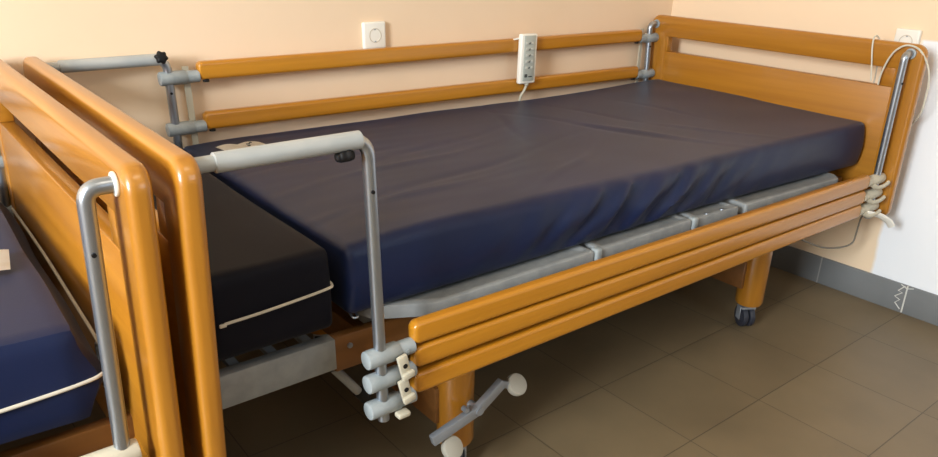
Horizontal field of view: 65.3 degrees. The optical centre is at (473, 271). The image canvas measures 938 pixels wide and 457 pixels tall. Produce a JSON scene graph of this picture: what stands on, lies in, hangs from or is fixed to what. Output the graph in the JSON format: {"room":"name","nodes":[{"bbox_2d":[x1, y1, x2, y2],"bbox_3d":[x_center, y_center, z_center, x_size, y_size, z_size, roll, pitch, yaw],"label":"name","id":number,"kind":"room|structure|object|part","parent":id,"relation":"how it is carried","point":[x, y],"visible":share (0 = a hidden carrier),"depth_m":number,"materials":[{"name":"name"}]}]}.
{"room":"care facility","nodes":[
{"label":"care facility","id":0,"kind":"room"},
{"bbox_2d":[0,0,672,147],"bbox_3d":[-1.360,-0.827,1.522,5.597,2.900,0.120,-17,30,-35],"label":"wall","id":1,"kind":"structure","parent":0,"point":[189,32],"depth_m":2.23,"materials":[{"name":"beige paint"}]},
{"bbox_2d":[361,21,385,48],"bbox_3d":[-0.321,-0.762,2.356,0.083,0.083,0.018,-17,30,-35],"label":"power socket","id":2,"kind":"object","parent":1,"relation":"attached to","point":[373,33],"visible":0.94,"depth_m":2.35,"materials":[{"name":"white plastic"}]},
{"bbox_2d":[0,266,937,456],"bbox_3d":[-0.113,1.134,0.634,5.597,0.100,3.992,-17,30,-35],"label":"floor","id":3,"kind":"structure","parent":0,"point":[820,370],"depth_m":2.21,"materials":[{"name":"brown tile"}]},
{"bbox_2d":[0,59,184,456],"bbox_3d":[-1.721,0.403,0.871,2.411,0.982,1.155,-17,30,-35],"label":"hospital bed","id":4,"kind":"object","parent":3,"relation":"on","point":[110,263],"visible":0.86,"depth_m":1.14,"materials":[{"name":"brown wood"}]},
{"bbox_3d":[-1.166,-0.293,1.796,0.057,0.391,0.024,-17,30,-35],"label":"rail post","id":5,"kind":"part","parent":4,"relation":"part of","materials":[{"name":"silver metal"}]},
{"bbox_2d":[0,202,102,444],"bbox_3d":[-1.630,0.225,0.924,1.982,0.199,0.934,-17,30,-35],"label":"mattress","id":6,"kind":"object","parent":4,"relation":"on","point":[51,377],"visible":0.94,"depth_m":1.13,"materials":[{"name":"blue fabric"}]},
{"bbox_2d":[0,249,9,270],"bbox_3d":[-0.861,-0.013,1.274,0.105,0.008,0.112,-17,30,-35],"label":"leaflet","id":7,"kind":"object","parent":6,"relation":"on","point":[4,253],"visible":1,"depth_m":1.30,"materials":[{"name":"beige paper"}]},
{"bbox_3d":[-0.521,0.139,1.083,0.084,0.570,0.024,-17,30,-35],"label":"rail post","id":8,"kind":"part","parent":4,"relation":"part of","materials":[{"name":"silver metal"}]},
{"bbox_2d":[23,15,928,456],"bbox_3d":[0.192,-0.183,2.255,2.467,0.974,1.155,-17,30,-35],"label":"hospital bed","id":9,"kind":"object","parent":3,"relation":"on","point":[428,346],"visible":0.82,"depth_m":1.79,"materials":[{"name":"brown wood"}]},
{"bbox_3d":[-0.755,-0.067,1.510,0.053,0.448,0.971,-17,30,-35],"label":"panel","id":10,"kind":"part","parent":9,"relation":"part of","materials":[{"name":"brown wood"}]},
{"bbox_3d":[-0.755,-0.067,1.510,0.065,0.602,1.124,-17,30,-35],"label":"footboard","id":11,"kind":"part","parent":9,"relation":"part of","materials":[{"name":"brown wood"}]},
{"bbox_3d":[-0.824,-0.565,1.929,0.034,0.034,0.022,-17,30,-35],"label":"clamp knob","id":12,"kind":"part","parent":9,"relation":"part of","materials":[{"name":"black plastic"}]},
{"bbox_3d":[-0.937,-0.367,1.960,0.300,0.397,0.024,-17,30,-35],"label":"rail post","id":13,"kind":"part","parent":9,"relation":"part of","materials":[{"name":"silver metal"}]},
{"bbox_2d":[153,172,333,360],"bbox_3d":[-0.641,-0.090,1.642,0.247,0.167,0.934,-17,30,-35],"label":"mattress","id":14,"kind":"object","parent":9,"relation":"on","point":[271,284],"visible":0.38,"depth_m":1.34,"materials":[{"name":"black fabric"}]},
{"bbox_3d":[-0.431,0.093,1.258,0.013,0.007,0.005,-17,30,-35],"label":"zip pull","id":15,"kind":"part","parent":14,"relation":"part of","materials":[{"name":"beige"}]},
{"bbox_3d":[-0.627,0.062,1.693,0.253,0.070,0.810,-17,30,-35],"label":"extension frame","id":16,"kind":"part","parent":9,"relation":"part of","materials":[{"name":"grey metal"}]},
{"bbox_3d":[-0.490,0.061,2.316,0.093,0.270,0.093,-17,30,-35],"label":"leg","id":17,"kind":"part","parent":9,"relation":"part of","materials":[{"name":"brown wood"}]},
{"bbox_3d":[-0.211,-0.189,1.196,0.034,0.024,0.034,-17,30,-35],"label":"clamp knob","id":18,"kind":"part","parent":9,"relation":"part of","materials":[{"name":"black plastic"}]},
{"bbox_3d":[-0.286,0.063,1.252,0.310,0.577,0.024,-17,30,-35],"label":"rail post","id":19,"kind":"part","parent":9,"relation":"part of","materials":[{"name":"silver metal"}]},
{"bbox_3d":[-0.046,0.301,1.803,0.093,0.270,0.093,-17,30,-35],"label":"leg","id":20,"kind":"part","parent":9,"relation":"part of","materials":[{"name":"brown wood"}]},
{"bbox_2d":[183,79,864,318],"bbox_3d":[0.290,-0.365,2.304,2.056,0.186,0.963,-17,30,-35],"label":"mattress","id":21,"kind":"object","parent":9,"relation":"on","point":[467,192],"visible":0.88,"depth_m":1.90,"materials":[{"name":"blue fabric"}]},
{"bbox_2d":[216,141,263,149],"bbox_3d":[-0.609,-0.339,1.980,0.138,0.013,0.125,-17,30,-35],"label":"leaflet","id":22,"kind":"object","parent":21,"relation":"on","point":[248,143],"visible":0.51,"depth_m":2.00,"materials":[{"name":"beige paper"}]},
{"bbox_2d":[513,33,536,100],"bbox_3d":[0.184,-0.735,2.727,0.106,0.294,0.038,-11,27,-25],"label":"bed remote control","id":23,"kind":"object","parent":9,"relation":"hanging from","point":[527,46],"visible":0.96,"depth_m":2.69,"materials":[{"name":"white plastic"}]},
{"bbox_3d":[0.186,-0.660,2.767,0.036,0.126,0.020,2,24,2],"label":"cord","id":24,"kind":"part","parent":23,"relation":"part of","materials":[{"name":"beige plastic"}]},
{"bbox_3d":[0.758,-0.887,3.187,0.055,0.390,0.024,-17,30,-35],"label":"rail post","id":25,"kind":"part","parent":9,"relation":"part of","materials":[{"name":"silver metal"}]},
{"bbox_3d":[0.976,-0.014,2.542,0.093,0.270,0.093,-17,30,-35],"label":"leg","id":26,"kind":"part","parent":9,"relation":"part of","materials":[{"name":"brown wood"}]},
{"bbox_3d":[1.121,-0.646,2.866,0.052,0.448,0.971,-16,30,-34],"label":"panel","id":27,"kind":"part","parent":9,"relation":"part of","materials":[{"name":"brown wood"}]},
{"bbox_3d":[1.121,-0.646,2.866,0.063,0.602,1.125,-16,30,-34],"label":"headboard","id":28,"kind":"part","parent":9,"relation":"part of","materials":[{"name":"brown wood"}]},
{"bbox_2d":[801,216,862,248],"bbox_3d":[1.137,-0.128,2.513,0.561,0.172,0.079,-8,26,-19],"label":"cable","id":29,"kind":"object","parent":9,"relation":"hanging from","point":[803,240],"visible":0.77,"depth_m":2.61,"materials":[{"name":"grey plastic"}]},
{"bbox_2d":[870,35,879,82],"bbox_3d":[1.363,-0.545,2.561,0.082,0.543,0.031,-17,30,-35],"label":"cable","id":30,"kind":"object","parent":9,"relation":"hanging from","point":[878,37],"visible":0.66,"depth_m":2.46,"materials":[{"name":"beige plastic"}]},
{"bbox_3d":[1.415,-0.184,2.551,0.129,0.074,0.019,-5,25,-13],"label":"release lever","id":31,"kind":"part","parent":9,"relation":"part of","materials":[{"name":"white plastic"}]},
{"bbox_3d":[1.388,-0.450,2.464,0.052,0.570,0.024,-17,30,-35],"label":"rail post","id":32,"kind":"part","parent":9,"relation":"part of","materials":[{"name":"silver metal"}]},
{"bbox_2d":[877,44,929,123],"bbox_3d":[1.428,-0.526,2.466,0.117,0.469,0.142,-12,27,-26],"label":"cable","id":33,"kind":"object","parent":9,"relation":"hanging from","point":[916,47],"visible":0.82,"depth_m":2.38,"materials":[{"name":"beige plastic"}]},
{"bbox_2d":[671,0,937,294],"bbox_3d":[2.121,-0.855,1.725,0.120,2.900,4.112,-17,30,-35],"label":"wall","id":34,"kind":"structure","parent":0,"point":[906,252],"depth_m":2.69,"materials":[{"name":"white paint"}]},
{"bbox_2d":[770,245,937,325],"bbox_3d":[2.084,0.360,2.178,0.012,0.112,3.992,-17,30,-35],"label":"baseboard","id":35,"kind":"structure","parent":34,"relation":"attached to","point":[908,300],"depth_m":2.85,"materials":[{"name":"grey tile"}]},
{"bbox_2d":[894,28,921,43],"bbox_3d":[1.484,-0.790,2.511,0.018,0.082,0.082,-17,30,-35],"label":"power socket","id":36,"kind":"object","parent":34,"relation":"attached to","point":[902,34],"visible":0.59,"depth_m":2.50,"materials":[{"name":"white plastic"}]}
]}

